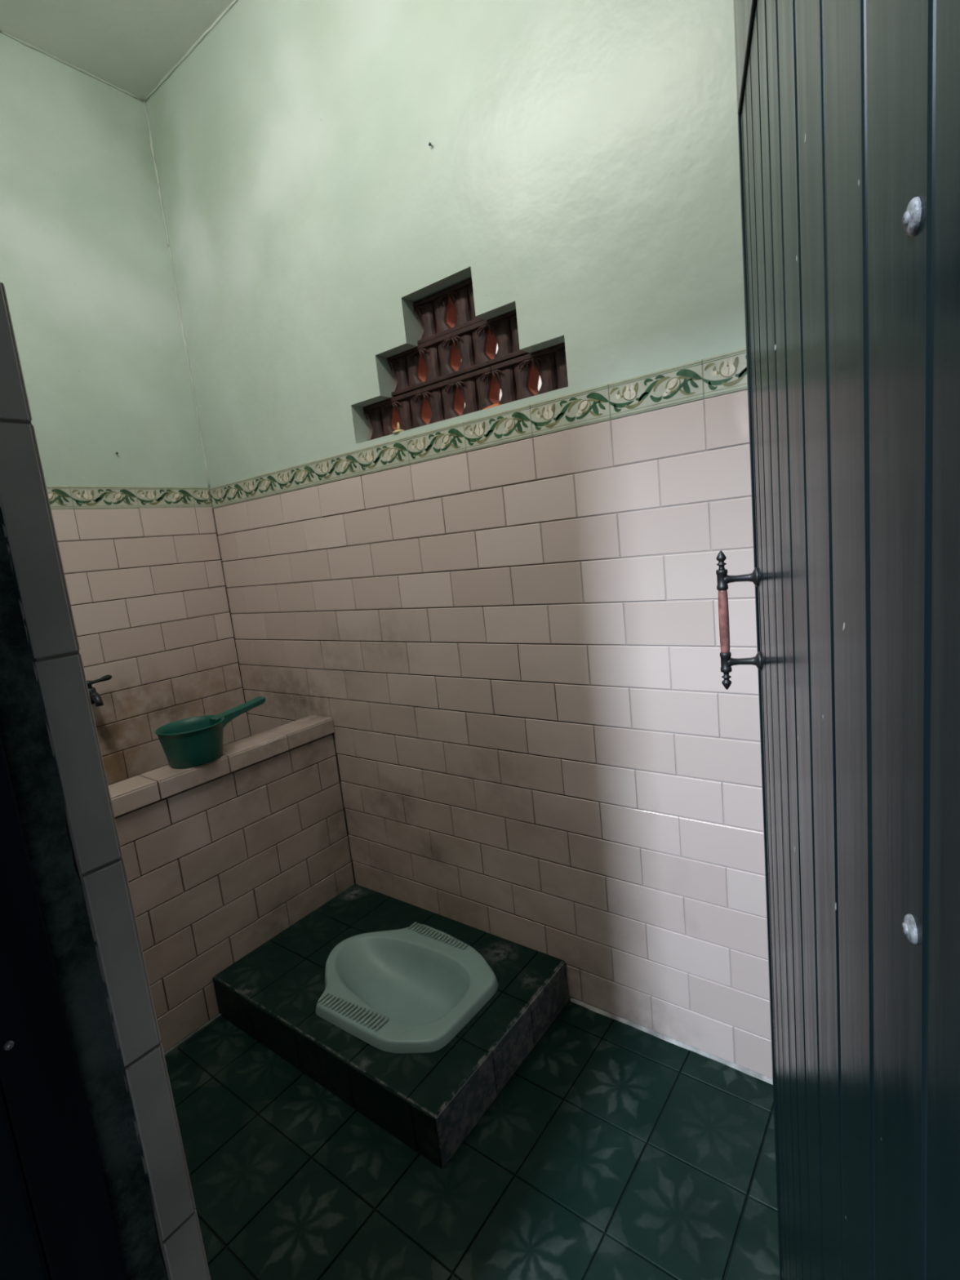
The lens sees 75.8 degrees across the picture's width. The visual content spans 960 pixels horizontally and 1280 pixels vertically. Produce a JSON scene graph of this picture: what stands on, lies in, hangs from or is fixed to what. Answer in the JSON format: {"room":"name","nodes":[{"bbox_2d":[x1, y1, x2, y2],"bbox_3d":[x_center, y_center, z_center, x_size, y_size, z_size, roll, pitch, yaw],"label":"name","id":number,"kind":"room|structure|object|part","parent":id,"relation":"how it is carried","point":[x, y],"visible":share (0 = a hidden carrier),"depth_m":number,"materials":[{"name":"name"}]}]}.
{"room":"squat toilet room","nodes":[
{"label":"squat toilet room","id":0,"kind":"room"},
{"bbox_2d":[0,0,234,100],"bbox_3d":[-0.450,-1.776,0.927,2.790,0.080,1.290,1,11,37],"label":"ceiling","id":1,"kind":"structure","parent":0,"point":[131,46],"depth_m":1.83,"materials":[{"name":"green paint"}]},
{"bbox_2d":[0,32,250,785],"bbox_3d":[-1.391,-0.314,1.912,0.126,3.050,1.170,1,11,37],"label":"wall","id":2,"kind":"structure","parent":0,"point":[86,275],"depth_m":2.04,"materials":[{"name":"green paint"}]},
{"bbox_2d":[0,30,142,102],"bbox_3d":[-1.473,-1.743,1.685,0.012,0.012,1.077,1,11,37],"label":"trim","id":3,"kind":"structure","parent":2,"relation":"attached to","point":[22,42],"depth_m":1.92,"materials":[{"name":"paint"}]},
{"bbox_2d":[86,674,111,706],"bbox_3d":[-1.210,0.159,1.961,0.116,0.082,0.093,1,11,37],"label":"water tap","id":4,"kind":"object","parent":2,"relation":"attached to","point":[95,698],"visible":0.62,"depth_m":1.93,"materials":[{"name":"grey metal"}]},
{"bbox_3d":[-1.217,0.135,1.967,0.022,0.034,0.084,-1,10,30],"label":"lever","id":5,"kind":"part","parent":4,"relation":"part of","materials":[{"name":"black plastic"}]},
{"bbox_2d":[46,485,212,510],"bbox_3d":[-1.333,-0.434,1.887,0.006,0.075,1.084,1,11,37],"label":"trim","id":6,"kind":"structure","parent":2,"relation":"attached to","point":[60,497],"depth_m":2.07,"materials":[{"name":"green tile"}]},
{"bbox_2d":[212,508,251,736],"bbox_3d":[-0.955,-0.027,2.389,0.003,0.950,0.003,1,11,37],"label":"trim","id":7,"kind":"structure","parent":2,"relation":"attached to","point":[212,508],"depth_m":2.38,"materials":[{"name":"grey"}]},
{"bbox_2d":[146,0,772,1078],"bbox_3d":[0.055,-0.421,1.614,2.790,3.050,0.136,1,11,37],"label":"wall","id":8,"kind":"structure","parent":0,"point":[512,651],"depth_m":1.54,"materials":[{"name":"white tile"}]},
{"bbox_2d":[142,100,209,486],"bbox_3d":[-1.081,-1.209,2.210,0.010,1.293,0.011,1,11,37],"label":"trim","id":9,"kind":"structure","parent":8,"relation":"attached to","point":[144,101],"depth_m":2.20,"materials":[{"name":"paint"}]},
{"bbox_2d":[143,0,238,102],"bbox_3d":[-0.135,-1.832,1.343,2.530,0.012,0.013,1,11,37],"label":"trim","id":10,"kind":"structure","parent":8,"relation":"attached to","point":[168,74],"depth_m":1.92,"materials":[{"name":"paint"}]},
{"bbox_2d":[332,733,355,883],"bbox_3d":[-0.479,0.599,2.174,0.003,0.562,0.004,1,11,37],"label":"trim","id":11,"kind":"structure","parent":8,"relation":"attached to","point":[332,733],"depth_m":2.17,"materials":[{"name":"grey"}]},
{"bbox_2d":[363,388,431,440],"bbox_3d":[-0.234,-0.644,1.792,0.234,0.108,0.059,1,11,37],"label":"block","id":12,"kind":"object","parent":8,"relation":"attached to","point":[411,410],"visible":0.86,"depth_m":1.76,"materials":[{"name":"ceramic"}]},
{"bbox_2d":[392,422,404,433],"bbox_3d":[-0.227,-0.593,1.724,0.037,0.030,0.037,1,11,37],"label":"cap","id":13,"kind":"object","parent":8,"relation":"on","point":[399,429],"visible":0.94,"depth_m":1.71,"materials":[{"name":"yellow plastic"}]},
{"bbox_2d":[386,333,461,396],"bbox_3d":[-0.149,-0.752,1.702,0.234,0.108,0.059,1,11,37],"label":"block","id":14,"kind":"object","parent":8,"relation":"attached to","point":[435,361],"visible":0.92,"depth_m":1.67,"materials":[{"name":"ceramic"}]},
{"bbox_2d":[413,277,484,345],"bbox_3d":[-0.066,-0.856,1.614,0.234,0.108,0.059,1,11,37],"label":"block","id":15,"kind":"object","parent":8,"relation":"in","point":[438,312],"visible":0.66,"depth_m":1.61,"materials":[{"name":"ceramic"}]},
{"bbox_2d":[421,366,500,425],"bbox_3d":[-0.047,-0.642,1.650,0.234,0.108,0.059,1,11,37],"label":"block","id":16,"kind":"object","parent":8,"relation":"attached to","point":[479,389],"visible":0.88,"depth_m":1.62,"materials":[{"name":"ceramic"}]},
{"bbox_2d":[209,347,747,508],"bbox_3d":[0.005,-0.519,1.546,2.538,0.075,0.006,1,11,37],"label":"trim","id":17,"kind":"structure","parent":8,"relation":"attached to","point":[726,373],"depth_m":1.47,"materials":[{"name":"green tile"}]},
{"bbox_2d":[450,309,529,376],"bbox_3d":[0.037,-0.750,1.560,0.234,0.108,0.059,1,11,37],"label":"block","id":18,"kind":"object","parent":8,"relation":"attached to","point":[477,343],"visible":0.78,"depth_m":1.56,"materials":[{"name":"ceramic"}]},
{"bbox_2d":[490,342,568,404],"bbox_3d":[0.141,-0.639,1.507,0.234,0.108,0.059,1,11,37],"label":"block","id":19,"kind":"object","parent":8,"relation":"attached to","point":[517,379],"visible":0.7,"depth_m":1.50,"materials":[{"name":"ceramic"}]},
{"bbox_2d":[570,996,773,1084],"bbox_3d":[0.713,1.006,1.365,1.155,0.015,0.009,1,11,37],"label":"trim","id":20,"kind":"structure","parent":8,"relation":"attached to","point":[747,1071],"depth_m":1.53,"materials":[{"name":"tile"}]},
{"bbox_2d":[164,1000,779,1279],"bbox_3d":[-0.108,1.142,1.357,2.870,0.091,1.290,1,11,37],"label":"floor","id":21,"kind":"structure","parent":0,"point":[615,1149],"depth_m":1.27,"materials":[{"name":"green tile"}]},
{"bbox_2d":[164,1013,221,1057],"bbox_3d":[-0.915,1.145,1.591,0.008,0.012,0.534,1,11,37],"label":"trim","id":22,"kind":"structure","parent":21,"relation":"on","point":[182,1042],"depth_m":1.73,"materials":[{"name":"green tile"}]},
{"bbox_2d":[108,715,354,1052],"bbox_3d":[-0.997,0.729,1.907,0.524,0.745,1.084,1,11,37],"label":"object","id":23,"kind":"object","parent":21,"relation":"on","point":[221,856],"visible":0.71,"depth_m":1.81,"materials":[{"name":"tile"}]},
{"bbox_2d":[155,696,265,768],"bbox_3d":[-0.783,0.274,1.848,0.184,0.124,0.344,1,11,37],"label":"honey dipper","id":24,"kind":"object","parent":23,"relation":"on","point":[195,741],"visible":1,"depth_m":1.74,"materials":[{"name":"green plastic"}]},
{"bbox_2d":[155,715,224,768],"bbox_3d":[-0.830,0.296,1.787,0.184,0.108,0.184,1,11,37],"label":"cup","id":25,"kind":"object","parent":24,"relation":"attached to","point":[195,741],"depth_m":1.73,"materials":[{"name":"green plastic"}]},
{"bbox_3d":[-0.744,0.239,1.913,0.034,0.085,0.182,0,11,34],"label":"handle","id":26,"kind":"part","parent":24,"relation":"part of","materials":[{"name":"green plastic"}]},
{"bbox_2d":[212,884,568,1168],"bbox_3d":[-0.263,0.994,1.752,0.861,0.134,0.552,1,11,37],"label":"platform","id":27,"kind":"object","parent":21,"relation":"on","point":[431,1102],"visible":0.68,"depth_m":1.57,"materials":[{"name":"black tile"}]},
{"bbox_2d":[315,921,498,1053],"bbox_3d":[-0.217,0.956,1.692,0.519,0.114,0.406,1,11,37],"label":"toilet","id":28,"kind":"object","parent":27,"relation":"on","point":[413,988],"visible":1,"depth_m":1.70,"materials":[{"name":"green ceramic"}]},
{"bbox_3d":[-0.604,-0.200,0.648,2.670,3.050,0.072,1,11,37],"label":"wall","id":29,"kind":"structure","parent":0,"visible":0},
{"bbox_2d":[0,733,127,1279],"bbox_3d":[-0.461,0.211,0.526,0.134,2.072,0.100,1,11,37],"label":"door","id":30,"kind":"structure","parent":29,"relation":"attached to","point":[57,1223],"depth_m":0.53,"materials":[{"name":"black paint"}]},
{"bbox_2d":[0,506,168,1279],"bbox_3d":[-0.371,0.230,0.552,0.042,2.010,0.008,-13,11,-39],"label":"trim","id":31,"kind":"structure","parent":29,"relation":"attached to","point":[33,771],"depth_m":0.56,"materials":[{"name":"black paint"}]},
{"bbox_2d":[0,281,210,1279],"bbox_3d":[-0.319,0.548,0.629,0.013,1.710,0.038,1,11,37],"label":"door frame","id":32,"kind":"structure","parent":29,"relation":"attached to","point":[29,530],"depth_m":0.56,"materials":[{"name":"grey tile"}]},
{"bbox_2d":[715,0,959,1279],"bbox_3d":[0.266,0.154,0.519,0.081,1.988,0.718,-3,9,19],"label":"door","id":33,"kind":"structure","parent":29,"relation":"in","point":[848,111],"depth_m":0.34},
{"bbox_3d":[0.345,-0.026,0.822,0.051,0.139,0.025,-3,9,19],"label":"pull handle","id":34,"kind":"part","parent":33,"relation":"part of","materials":[{"name":"brown metal"}]},
{"bbox_3d":[0.188,-0.690,0.378,0.015,0.270,0.704,-3,9,19],"label":"rail","id":35,"kind":"part","parent":33,"relation":"part of","materials":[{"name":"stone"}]},
{"label":"outside","id":36,"kind":"structure","parent":0,"visible":0},
{"bbox_2d":[457,315,542,406],"bbox_3d":[0.321,-0.728,3.242,4.200,3.100,0.100,1,11,37],"label":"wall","id":37,"kind":"structure","parent":36,"point":[540,383],"depth_m":3.08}
]}

